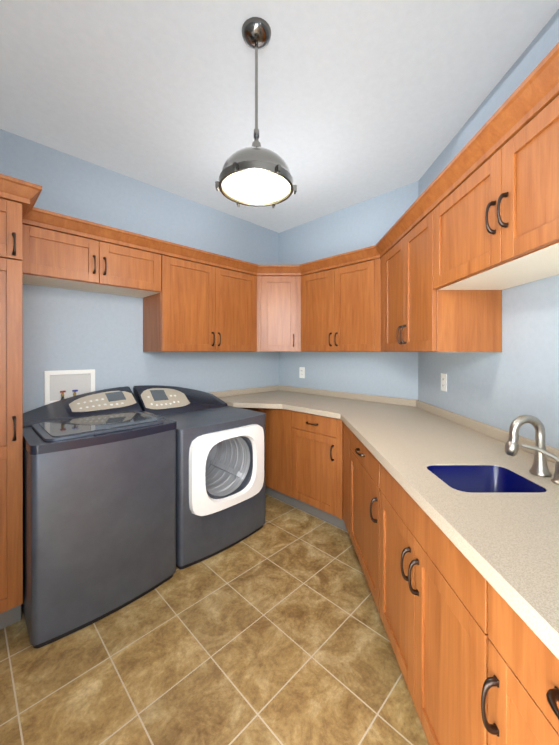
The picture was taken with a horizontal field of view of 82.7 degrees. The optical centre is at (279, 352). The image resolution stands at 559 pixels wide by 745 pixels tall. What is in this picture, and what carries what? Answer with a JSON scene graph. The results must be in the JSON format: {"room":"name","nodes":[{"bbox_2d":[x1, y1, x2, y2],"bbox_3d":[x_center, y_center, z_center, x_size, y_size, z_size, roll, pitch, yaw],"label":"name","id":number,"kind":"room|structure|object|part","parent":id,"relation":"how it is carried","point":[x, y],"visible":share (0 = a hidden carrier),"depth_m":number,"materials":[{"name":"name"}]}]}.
{"room":"laundry room","nodes":[
{"label":"laundry room","id":0,"kind":"room"},
{"bbox_2d":[0,129,278,412],"bbox_3d":[-1.084,-0.019,2.570,0.100,2.643,2.950,0,0,45],"label":"wall","id":1,"kind":"structure","parent":0,"point":[101,334],"depth_m":2.36,"materials":[{"name":"paint"}]},
{"bbox_2d":[44,369,94,404],"bbox_3d":[-1.408,0.260,2.147,0.044,0.276,0.292,0,0,45],"label":"washer outlet box","id":2,"kind":"object","parent":1,"relation":"attached to","point":[61,384],"visible":0.69,"depth_m":2.14,"materials":[{"name":"white plastic"}]},
{"bbox_2d":[22,224,160,297],"bbox_3d":[-1.230,-0.561,2.085,0.370,0.270,0.804,0,0,45],"label":"upper cabinet","id":3,"kind":"object","parent":1,"relation":"attached to","point":[55,259],"visible":1,"depth_m":1.95,"materials":[{"name":"brown wood"}]},
{"bbox_2d":[143,255,256,351],"bbox_3d":[-0.629,-0.350,2.688,0.370,0.695,0.897,0,0,45],"label":"upper cabinet","id":4,"kind":"object","parent":1,"relation":"attached to","point":[193,307],"visible":1,"depth_m":2.49,"materials":[{"name":"brown wood"}]},
{"bbox_2d":[256,276,301,351],"bbox_3d":[-0.006,-0.351,3.137,0.616,0.695,0.616,0,0,45],"label":"upper cabinet","id":5,"kind":"object","parent":1,"relation":"attached to","point":[278,313],"visible":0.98,"depth_m":2.90,"materials":[{"name":"brown wood"}]},
{"bbox_2d":[0,493,428,744],"bbox_3d":[0.721,1.331,0.770,5.000,0.050,2.950,0,0,45],"label":"floor","id":6,"kind":"structure","parent":0,"point":[272,631],"depth_m":1.33,"materials":[{"name":"tile"}]},
{"bbox_2d":[0,198,22,629],"bbox_3d":[-1.621,0.305,1.483,0.670,2.000,0.600,0,0,45],"label":"pantry cabinet","id":7,"kind":"object","parent":6,"relation":"on","point":[11,429],"visible":1,"depth_m":1.45,"materials":[{"name":"brown wood"}]},
{"bbox_2d":[0,174,47,217],"bbox_3d":[-1.384,-0.739,1.291,0.092,0.086,0.666,0,0,45],"label":"crown molding","id":8,"kind":"structure","parent":7,"relation":"on","point":[13,189],"depth_m":1.46,"materials":[{"name":"brown wood"}]},
{"bbox_2d":[22,386,176,647],"bbox_3d":[-1.090,0.780,1.866,0.801,1.049,0.681,0,0,45],"label":"washer","id":9,"kind":"object","parent":6,"relation":"on","point":[99,504],"visible":0.92,"depth_m":1.55,"materials":[{"name":"grey metal"}]},
{"bbox_2d":[133,385,265,568],"bbox_3d":[-0.584,0.779,2.368,0.808,1.049,0.706,0,0,45],"label":"dryer","id":10,"kind":"object","parent":6,"relation":"on","point":[220,475],"visible":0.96,"depth_m":2.17,"materials":[{"name":"grey metal"}]},
{"bbox_3d":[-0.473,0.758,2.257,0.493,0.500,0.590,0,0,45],"label":"door","id":11,"kind":"part","parent":10,"relation":"part of","materials":[{"name":"white plastic"}]},
{"bbox_2d":[242,408,297,507],"bbox_3d":[0.065,0.885,3.054,0.837,0.834,0.637,0,0,45],"label":"base cabinet","id":12,"kind":"object","parent":6,"relation":"on","point":[281,425],"depth_m":2.66,"materials":[{"name":"brown wood"}]},
{"bbox_2d":[298,412,347,531],"bbox_3d":[0.493,0.886,2.628,0.487,0.834,0.637,0,0,45],"label":"base cabinet","id":13,"kind":"object","parent":6,"relation":"on","point":[304,462],"depth_m":2.38,"materials":[{"name":"brown wood"}]},
{"bbox_2d":[343,422,379,612],"bbox_3d":[0.749,0.887,1.827,0.670,0.834,0.804,0,0,0],"label":"base cabinet","id":14,"kind":"object","parent":6,"relation":"on","point":[361,490],"visible":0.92,"depth_m":1.71,"materials":[{"name":"brown wood"}]},
{"bbox_2d":[210,385,558,659],"bbox_3d":[0.376,0.422,1.473,3.513,0.095,2.437,0,0,45],"label":"countertop","id":15,"kind":"structure","parent":14,"relation":"on","point":[506,545],"depth_m":1.06,"materials":[{"name":"beige stone"}]},
{"bbox_2d":[427,465,545,492],"bbox_3d":[0.698,0.509,1.098,0.298,0.150,0.238,0,0,0],"label":"sink basin","id":16,"kind":"object","parent":15,"relation":"in","point":[481,478],"visible":0.25,"depth_m":1.21,"materials":[{"name":"blue ceramic"}]},
{"bbox_2d":[505,415,558,484],"bbox_3d":[0.877,0.326,1.085,0.154,0.208,0.138,0,0,0],"label":"faucet","id":17,"kind":"object","parent":15,"relation":"on","point":[539,467],"visible":1,"depth_m":1.11,"materials":[{"name":"silver metal"}]},
{"bbox_2d":[380,463,488,744],"bbox_3d":[0.750,0.889,1.056,0.670,0.834,0.735,0,0,0],"label":"base cabinet","id":18,"kind":"object","parent":6,"relation":"on","point":[434,599],"visible":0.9,"depth_m":0.94,"materials":[{"name":"brown wood"}]},
{"bbox_2d":[481,582,558,744],"bbox_3d":[0.750,0.890,0.458,0.670,0.834,0.458,0,0,0],"label":"base cabinet","id":19,"kind":"object","parent":6,"relation":"on","point":[521,685],"visible":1,"depth_m":0.60,"materials":[{"name":"brown wood"}]},
{"bbox_2d":[0,0,558,232],"bbox_3d":[0.721,-1.362,0.765,5.000,0.050,2.950,0,0,45],"label":"ceiling","id":20,"kind":"structure","parent":0,"point":[359,101],"depth_m":1.59,"materials":[{"name":"paint"}]},
{"bbox_2d":[215,17,296,207],"bbox_3d":[-0.096,-1.002,1.327,0.335,0.668,0.322,0,0,45],"label":"pendant light","id":21,"kind":"object","parent":20,"relation":"hanging from","point":[256,174],"visible":1,"depth_m":1.29,"materials":[{"name":"silver metal"}]},
{"bbox_2d":[279,181,417,399],"bbox_3d":[0.576,-0.020,3.068,1.544,2.643,0.100,0,0,45],"label":"wall","id":22,"kind":"structure","parent":0,"point":[368,223],"depth_m":2.92,"materials":[{"name":"paint"}]},
{"bbox_2d":[299,367,304,377],"bbox_3d":[0.236,0.214,3.326,0.070,0.114,0.007,0,0,45],"label":"electrical outlet plate","id":23,"kind":"object","parent":22,"relation":"attached to","point":[301,372],"visible":1,"depth_m":3.32,"materials":[{"name":"white plastic"}]},
{"bbox_2d":[301,258,380,351],"bbox_3d":[0.577,-0.350,2.730,0.782,0.695,0.370,0,0,45],"label":"upper cabinet","id":24,"kind":"object","parent":22,"relation":"attached to","point":[340,309],"visible":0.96,"depth_m":2.58,"materials":[{"name":"brown wood"}]},
{"bbox_2d":[418,9,558,448],"bbox_3d":[1.138,-0.016,1.012,0.100,2.643,2.950,0,0,0],"label":"wall","id":25,"kind":"structure","parent":0,"point":[517,376],"depth_m":1.49,"materials":[{"name":"paint"}]},
{"bbox_2d":[381,211,501,351],"bbox_3d":[0.899,-0.348,1.945,0.370,0.695,0.797,0,0,0],"label":"upper cabinet","id":26,"kind":"object","parent":25,"relation":"attached to","point":[419,313],"visible":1,"depth_m":1.63,"materials":[{"name":"brown wood"}]},
{"bbox_2d":[441,373,446,391],"bbox_3d":[1.079,0.198,2.087,0.007,0.114,0.070,0,0,0],"label":"electrical outlet plate","id":27,"kind":"object","parent":25,"relation":"attached to","point":[443,382],"visible":1,"depth_m":2.08,"materials":[{"name":"white plastic"}]},
{"bbox_2d":[433,95,558,289],"bbox_3d":[0.900,-0.498,1.072,0.370,0.393,0.945,0,0,0],"label":"upper cabinet","id":28,"kind":"object","parent":25,"relation":"attached to","point":[496,220],"visible":1,"depth_m":1.08,"materials":[{"name":"brown wood"}]},
{"bbox_2d":[268,42,558,275],"bbox_3d":[0.370,-0.739,1.452,2.934,0.086,1.876,0,0,45],"label":"crown molding","id":29,"kind":"structure","parent":28,"relation":"on","point":[532,96],"depth_m":1.20,"materials":[{"name":"brown wood"}]}
]}

